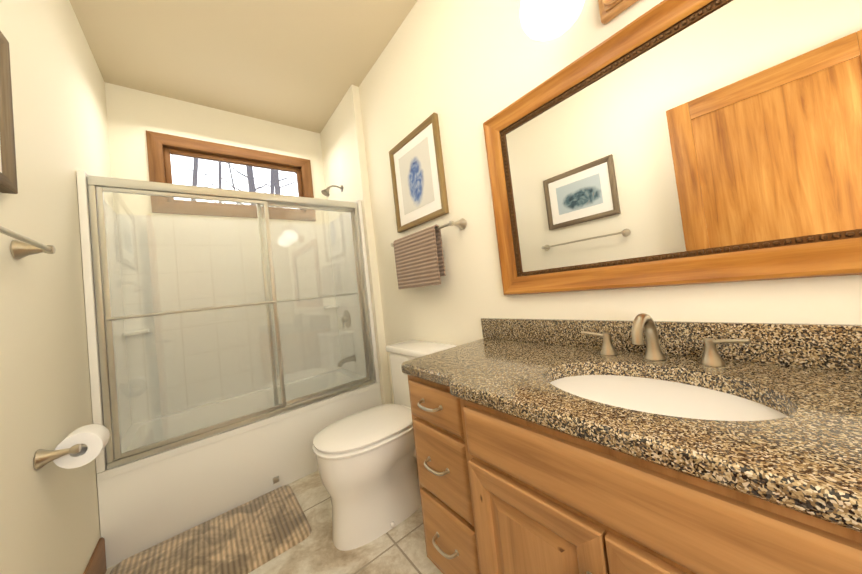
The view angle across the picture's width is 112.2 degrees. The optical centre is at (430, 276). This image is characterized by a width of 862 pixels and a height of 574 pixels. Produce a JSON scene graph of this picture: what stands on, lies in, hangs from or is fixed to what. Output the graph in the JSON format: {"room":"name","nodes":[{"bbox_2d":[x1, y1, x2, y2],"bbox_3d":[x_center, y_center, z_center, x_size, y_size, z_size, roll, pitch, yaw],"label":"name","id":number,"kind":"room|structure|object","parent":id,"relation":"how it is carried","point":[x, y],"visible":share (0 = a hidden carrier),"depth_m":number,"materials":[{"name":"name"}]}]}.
{"room":"bathroom","nodes":[
{"label":"bathroom","id":0,"kind":"room"},
{"bbox_2d":[0,0,115,573],"bbox_3d":[-1.132,-0.137,0.592,0.120,2.855,3.760,-5,-3,-38],"label":"wall","id":1,"kind":"structure","parent":0,"point":[50,521],"depth_m":1.08,"materials":[{"name":"beige paint"}]},
{"bbox_2d":[0,31,17,193],"bbox_3d":[-1.109,-0.518,0.645,0.030,0.480,0.600,-5,-3,-38],"label":"picture","id":2,"kind":"object","parent":1,"relation":"attached to","point":[8,177],"visible":1,"depth_m":0.86,"materials":[{"name":"brown wood"}]},
{"bbox_2d":[0,226,55,258],"bbox_3d":[-1.058,-0.121,0.662,0.080,0.062,0.742,-5,-3,-38],"label":"towel rail","id":3,"kind":"object","parent":1,"relation":"attached to","point":[19,249],"visible":1,"depth_m":0.89,"materials":[{"name":"silver metal"}]},
{"bbox_2d":[33,424,109,469],"bbox_3d":[-1.243,0.601,1.016,0.137,0.114,0.178,-5,-3,-38],"label":"paper holder","id":4,"kind":"object","parent":1,"relation":"attached to","point":[70,451],"visible":1,"depth_m":0.99,"materials":[{"name":"white paper"}]},
{"bbox_2d":[83,537,106,573],"bbox_3d":[-1.051,1.218,0.740,0.015,0.155,1.558,-5,-3,-38],"label":"baseboard","id":5,"kind":"structure","parent":1,"relation":"attached to","point":[96,564],"depth_m":1.25,"materials":[{"name":"brown wood"}]},
{"bbox_2d":[108,83,327,223],"bbox_3d":[-1.580,-0.014,2.549,1.530,2.855,0.120,-5,-3,-38],"label":"wall","id":6,"kind":"structure","parent":0,"point":[135,112],"depth_m":2.31,"materials":[{"name":"beige paint"}]},
{"bbox_2d":[146,131,315,220],"bbox_3d":[-1.669,-0.817,2.560,1.180,0.620,0.130,-5,-3,-38],"label":"window","id":7,"kind":"structure","parent":6,"relation":"in","point":[161,147],"depth_m":2.43,"materials":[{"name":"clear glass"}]},
{"bbox_2d":[69,0,417,132],"bbox_3d":[-0.637,-1.649,1.169,1.805,0.080,3.760,-5,-3,-38],"label":"ceiling","id":8,"kind":"structure","parent":0,"point":[303,64],"depth_m":1.92,"materials":[{"name":"beige paint"}]},
{"bbox_2d":[106,470,442,573],"bbox_3d":[-0.311,1.266,1.060,1.805,0.080,3.760,-5,-3,-38],"label":"floor","id":9,"kind":"structure","parent":0,"point":[400,548],"depth_m":1.31,"materials":[{"name":"tile"}]},
{"bbox_2d":[109,485,311,573],"bbox_3d":[-1.040,1.311,1.396,0.770,0.016,0.530,-5,-3,-38],"label":"bath rug","id":10,"kind":"object","parent":9,"relation":"on","point":[251,536],"visible":1,"depth_m":1.42,"materials":[{"name":"beige fabric"}]},
{"bbox_2d":[76,170,381,568],"bbox_3d":[-1.284,0.414,2.150,1.501,1.910,0.780,-5,-3,-38],"label":"bathtub","id":11,"kind":"object","parent":9,"relation":"on","point":[145,503],"visible":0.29,"depth_m":2.07,"materials":[{"name":"white ceramic"}]},
{"bbox_2d":[87,175,374,468],"bbox_3d":[-1.098,0.166,1.890,1.437,1.449,0.118,-5,-3,-38],"label":"shower enclosure","id":12,"kind":"object","parent":11,"relation":"on","point":[98,186],"visible":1,"depth_m":1.72,"materials":[{"name":"clear glass"}]},
{"bbox_2d":[312,340,455,550],"bbox_3d":[-0.239,0.832,1.573,0.757,0.805,0.450,-5,-3,-38],"label":"toilet","id":13,"kind":"object","parent":9,"relation":"on","point":[366,459],"visible":0.71,"depth_m":1.39,"materials":[{"name":"white ceramic"}]},
{"bbox_2d":[408,378,861,573],"bbox_3d":[0.600,0.695,0.635,0.590,0.820,1.616,-5,-3,-38],"label":"bathroom vanity","id":14,"kind":"object","parent":9,"relation":"on","point":[553,446],"depth_m":0.57,"materials":[{"name":"brown wood"}]},
{"bbox_2d":[401,338,861,525],"bbox_3d":[0.558,0.268,0.663,0.566,0.040,1.628,-5,-3,-38],"label":"countertop","id":15,"kind":"structure","parent":14,"relation":"on","point":[815,461],"depth_m":0.54,"materials":[{"name":"brown stone"}]},
{"bbox_2d":[541,366,780,433],"bbox_3d":[0.517,0.363,0.692,0.344,0.163,0.489,-5,-3,-38],"label":"sink","id":16,"kind":"object","parent":15,"relation":"in","point":[745,406],"depth_m":0.69,"materials":[{"name":"white ceramic"}]},
{"bbox_2d":[581,313,750,366],"bbox_3d":[0.617,0.175,0.832,0.160,0.142,0.402,-5,-3,-38],"label":"faucet","id":17,"kind":"object","parent":15,"relation":"on","point":[711,356],"visible":1,"depth_m":0.81,"materials":[{"name":"silver metal"}]},
{"bbox_2d":[320,0,861,404],"bbox_3d":[0.162,-0.244,1.619,0.180,2.855,3.760,-5,-3,-38],"label":"wall","id":18,"kind":"structure","parent":0,"point":[464,70],"depth_m":1.51,"materials":[{"name":"beige paint"}]},
{"bbox_2d":[321,185,342,196],"bbox_3d":[-0.881,-0.770,2.578,0.190,0.116,0.076,-5,-3,-38],"label":"shower head","id":19,"kind":"object","parent":18,"relation":"attached to","point":[324,192],"visible":1,"depth_m":2.55},
{"bbox_2d":[341,310,350,327],"bbox_3d":[-0.803,0.395,2.686,0.056,0.170,0.170,-5,-3,-38],"label":"shower valve","id":20,"kind":"object","parent":18,"relation":"attached to","point":[347,318],"depth_m":2.67,"materials":[{"name":"silver metal"}]},
{"bbox_2d":[337,355,355,366],"bbox_3d":[-0.755,0.750,2.576,0.162,0.077,0.064,-5,-3,-38],"label":"tub spout","id":21,"kind":"object","parent":18,"relation":"attached to","point":[349,359],"depth_m":2.57,"materials":[{"name":"silver metal"}]},
{"bbox_2d":[389,113,448,232],"bbox_3d":[-0.098,-0.620,1.833,0.030,0.575,0.510,-5,-3,-38],"label":"picture","id":22,"kind":"object","parent":18,"relation":"attached to","point":[418,176],"visible":1,"depth_m":1.79,"materials":[{"name":"white paper"}]},
{"bbox_2d":[391,218,466,246],"bbox_3d":[-0.051,-0.250,1.760,0.093,0.062,0.662,-5,-3,-38],"label":"towel rail","id":23,"kind":"object","parent":18,"relation":"attached to","point":[461,223],"visible":0.54,"depth_m":1.53,"materials":[{"name":"silver metal"}]},
{"bbox_2d":[394,224,445,288],"bbox_3d":[-0.083,-0.103,1.761,0.056,0.332,0.430,-5,-3,-38],"label":"hanging towel","id":24,"kind":"object","parent":23,"relation":"hanging from","point":[419,258],"visible":1,"depth_m":1.70,"materials":[{"name":"brown fabric"}]},
{"bbox_2d":[519,0,637,41],"bbox_3d":[0.503,-0.946,0.832,0.290,0.295,0.498,-5,-3,-38],"label":"light","id":25,"kind":"object","parent":18,"relation":"attached to","point":[544,20],"visible":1,"depth_m":0.90,"materials":[{"name":"glass"},{"name":"wood"}]},
{"bbox_2d":[481,318,861,369],"bbox_3d":[0.764,0.181,0.835,0.020,0.100,1.628,-5,-3,-38],"label":"backsplash","id":26,"kind":"structure","parent":18,"relation":"attached to","point":[827,346],"depth_m":0.78,"materials":[{"name":"brown stone"}]},
{"bbox_2d":[483,0,861,294],"bbox_3d":[0.645,-0.375,0.913,0.040,0.815,1.129,-5,-3,-38],"label":"mirror","id":27,"kind":"object","parent":18,"relation":"attached to","point":[674,142],"visible":1,"depth_m":0.81,"materials":[{"name":"brown wood"}]},
{"label":"outside","id":28,"kind":"structure","parent":0,"visible":0},
{"bbox_2d":[170,154,297,208],"bbox_3d":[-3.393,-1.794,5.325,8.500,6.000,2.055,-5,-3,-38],"label":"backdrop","id":29,"kind":"structure","parent":28,"point":[226,168],"depth_m":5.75,"materials":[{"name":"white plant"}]}
]}

